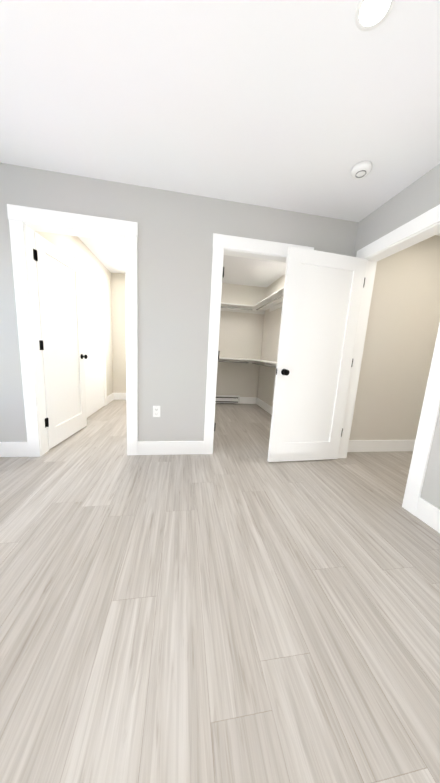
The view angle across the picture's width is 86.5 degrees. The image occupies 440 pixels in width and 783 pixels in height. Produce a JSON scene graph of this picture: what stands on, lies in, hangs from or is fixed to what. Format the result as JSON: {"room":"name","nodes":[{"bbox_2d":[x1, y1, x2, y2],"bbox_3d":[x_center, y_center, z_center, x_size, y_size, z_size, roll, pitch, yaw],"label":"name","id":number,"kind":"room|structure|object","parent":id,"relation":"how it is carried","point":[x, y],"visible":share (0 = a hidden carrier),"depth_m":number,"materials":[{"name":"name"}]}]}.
{"room":"empty bedroom","nodes":[
{"label":"empty bedroom","id":0,"kind":"room"},
{"bbox_2d":[35,231,112,417],"bbox_3d":[-1.985,-0.822,3.370,0.120,2.440,2.520,2,10,-9],"label":"wall","id":1,"kind":"structure","parent":0,"point":[76,247],"depth_m":3.75,"materials":[{"name":"paint"}]},
{"bbox_2d":[34,231,87,448],"bbox_3d":[-1.717,-0.471,2.583,0.163,2.015,0.791,3,10,-5],"label":"door","id":2,"kind":"structure","parent":1,"relation":"in","point":[59,280],"depth_m":2.51,"materials":[{"name":"white wood"}]},
{"bbox_2d":[74,257,106,416],"bbox_3d":[-1.960,-0.715,3.630,0.021,2.147,1.108,2,10,-9],"label":"door","id":3,"kind":"structure","parent":1,"relation":"attached to","point":[93,303],"depth_m":3.65,"materials":[{"name":"white wood"}]},
{"bbox_2d":[107,393,113,403],"bbox_3d":[-2.142,0.137,4.548,0.015,0.146,0.450,2,10,-9],"label":"baseboard","id":4,"kind":"structure","parent":1,"relation":"attached to","point":[110,397],"depth_m":4.56,"materials":[{"name":"white wood"}]},
{"bbox_2d":[111,273,125,392],"bbox_3d":[-0.428,-1.003,4.987,5.570,2.440,0.200,2,10,-9],"label":"wall","id":5,"kind":"structure","parent":0,"point":[118,327],"depth_m":4.60,"materials":[{"name":"paint"}]},
{"bbox_2d":[114,393,125,399],"bbox_3d":[-1.477,0.115,4.906,1.440,0.146,0.015,2,10,-9],"label":"baseboard","id":6,"kind":"structure","parent":5,"relation":"attached to","point":[115,396],"depth_m":4.80,"materials":[{"name":"white wood"}]},
{"bbox_2d":[125,303,125,344],"bbox_3d":[-1.401,-1.280,4.729,0.948,1.360,0.133,2,10,-9],"label":"window","id":7,"kind":"structure","parent":5,"relation":"in","point":[125,323],"depth_m":4.58,"materials":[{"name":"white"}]},
{"bbox_2d":[0,163,439,441],"bbox_3d":[-0.009,-0.541,2.381,5.570,2.440,0.120,2,10,-9],"label":"wall","id":8,"kind":"structure","parent":0,"point":[176,230],"depth_m":2.25,"materials":[{"name":"grey paint"}]},
{"bbox_2d":[0,442,28,456],"bbox_3d":[-2.213,0.535,2.148,0.811,0.146,0.015,2,10,-9],"label":"baseboard","id":9,"kind":"structure","parent":8,"relation":"attached to","point":[7,449],"depth_m":2.19,"materials":[{"name":"white wood"}]},
{"bbox_2d":[7,204,137,456],"bbox_3d":[-1.277,-0.434,2.187,0.997,2.147,0.144,2,10,-9],"label":"door frame","id":10,"kind":"structure","parent":8,"relation":"attached to","point":[18,216],"depth_m":2.06,"materials":[{"name":"white wood"}]},
{"bbox_2d":[153,406,159,416],"bbox_3d":[-0.635,0.200,2.344,0.072,0.116,0.008,2,10,-9],"label":"electrical outlet","id":11,"kind":"object","parent":8,"relation":"attached to","point":[156,411],"visible":1,"depth_m":2.34,"materials":[{"name":"white plastic"}]},
{"bbox_2d":[137,441,203,454],"bbox_3d":[-0.507,0.586,2.431,0.670,0.146,0.015,2,10,-9],"label":"baseboard","id":12,"kind":"structure","parent":8,"relation":"attached to","point":[143,447],"depth_m":2.42,"materials":[{"name":"white wood"}]},
{"bbox_2d":[33,249,364,436],"bbox_3d":[-0.153,-0.379,2.299,3.038,1.620,0.294,2,10,-9],"label":"jamb hinge leaves","id":13,"kind":"object","parent":8,"relation":"attached to","point":[34,258],"visible":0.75,"depth_m":2.21,"materials":[{"name":"black"}]},
{"bbox_2d":[203,233,313,453],"bbox_3d":[0.355,-0.338,2.475,0.820,2.050,0.126,2,10,-9],"label":"door frame","id":14,"kind":"structure","parent":8,"relation":"attached to","point":[229,252],"depth_m":2.29,"materials":[{"name":"white wood"}]},
{"bbox_2d":[347,440,414,451],"bbox_3d":[1.948,0.660,2.838,1.170,0.146,0.015,2,10,-9],"label":"baseboard","id":15,"kind":"structure","parent":8,"relation":"attached to","point":[377,445],"depth_m":2.82,"materials":[{"name":"white wood"}]},
{"bbox_2d":[0,400,439,782],"bbox_3d":[0.143,0.955,1.199,5.570,0.100,8.420,2,10,-9],"label":"floor","id":16,"kind":"structure","parent":0,"point":[236,606],"depth_m":0.97,"materials":[{"name":"laminate"}]},
{"bbox_2d":[0,0,439,287],"bbox_3d":[0.287,-1.546,0.780,5.570,0.100,8.420,2,10,-9],"label":"ceiling","id":17,"kind":"structure","parent":0,"point":[303,106],"depth_m":1.28,"materials":[{"name":"paint"}]},
{"bbox_2d":[351,161,371,178],"bbox_3d":[1.016,-1.584,1.682,0.132,0.040,0.132,2,10,-9],"label":"smoke detector","id":18,"kind":"object","parent":17,"relation":"attached to","point":[362,169],"visible":1,"depth_m":1.66,"materials":[{"name":"white plastic"}]},
{"bbox_2d":[355,0,394,30],"bbox_3d":[0.604,-1.497,0.912,0.136,0.004,0.136,2,10,-9],"label":"recessed light","id":19,"kind":"object","parent":17,"relation":"in","point":[368,13],"visible":1,"depth_m":0.93,"materials":[{"name":"white plastic"}]},
{"bbox_2d":[216,283,265,396],"bbox_3d":[0.159,-0.958,4.925,1.450,2.440,0.120,2,10,-9],"label":"wall","id":20,"kind":"structure","parent":0,"point":[240,335],"depth_m":4.89,"materials":[{"name":"paint"}]},
{"bbox_2d":[216,395,239,403],"bbox_3d":[0.029,0.162,4.988,0.800,0.163,0.066,2,10,-9],"label":"heater","id":21,"kind":"object","parent":20,"relation":"attached to","point":[227,399],"visible":0.5,"depth_m":4.99,"materials":[{"name":"white metal"}]},
{"bbox_2d":[218,302,252,362],"bbox_3d":[0.025,-1.143,4.634,1.080,1.115,0.340,2,10,-9],"label":"closet shelving","id":22,"kind":"object","parent":20,"relation":"attached to","point":[231,307],"depth_m":4.65,"materials":[{"name":"white wood"}]},
{"bbox_2d":[233,397,255,403],"bbox_3d":[0.100,0.183,5.047,1.380,0.146,0.015,2,10,-9],"label":"baseboard","id":23,"kind":"structure","parent":20,"relation":"attached to","point":[243,400],"depth_m":5.12,"materials":[{"name":"white wood"}]},
{"bbox_2d":[257,164,439,508],"bbox_3d":[1.586,-0.238,1.118,0.160,2.440,8.220,2,10,-9],"label":"wall","id":24,"kind":"structure","parent":0,"point":[417,198],"depth_m":1.96,"materials":[{"name":"grey paint"}]},
{"bbox_2d":[256,397,271,414],"bbox_3d":[0.998,0.409,4.006,0.015,0.146,2.400,2,10,-9],"label":"baseboard","id":25,"kind":"structure","parent":24,"relation":"attached to","point":[258,402],"depth_m":4.66,"materials":[{"name":"white wood"}]},
{"bbox_2d":[249,287,283,367],"bbox_3d":[0.880,-0.983,3.972,0.342,1.115,1.950,2,10,-9],"label":"closet shelving","id":26,"kind":"object","parent":24,"relation":"attached to","point":[273,301],"depth_m":4.12,"materials":[{"name":"white wood"}]},
{"bbox_2d":[267,246,366,461],"bbox_3d":[0.944,-0.270,2.306,0.815,2.015,0.163,1,10,-12],"label":"entry door","id":27,"kind":"structure","parent":24,"relation":"in","point":[322,297],"depth_m":2.28,"materials":[{"name":"white wood"}]},
{"bbox_2d":[338,204,439,515],"bbox_3d":[1.458,-0.246,2.014,0.162,2.147,1.024,2,10,-9],"label":"door frame","id":28,"kind":"structure","parent":24,"relation":"attached to","point":[428,416],"depth_m":1.75,"materials":[{"name":"white wood"}]},
{"bbox_2d":[415,498,439,532],"bbox_3d":[1.756,1.200,-0.454,0.015,0.146,4.375,2,10,-9],"label":"baseboard","id":29,"kind":"structure","parent":24,"relation":"attached to","point":[427,513],"depth_m":1.59,"materials":[{"name":"white wood"}]}
]}

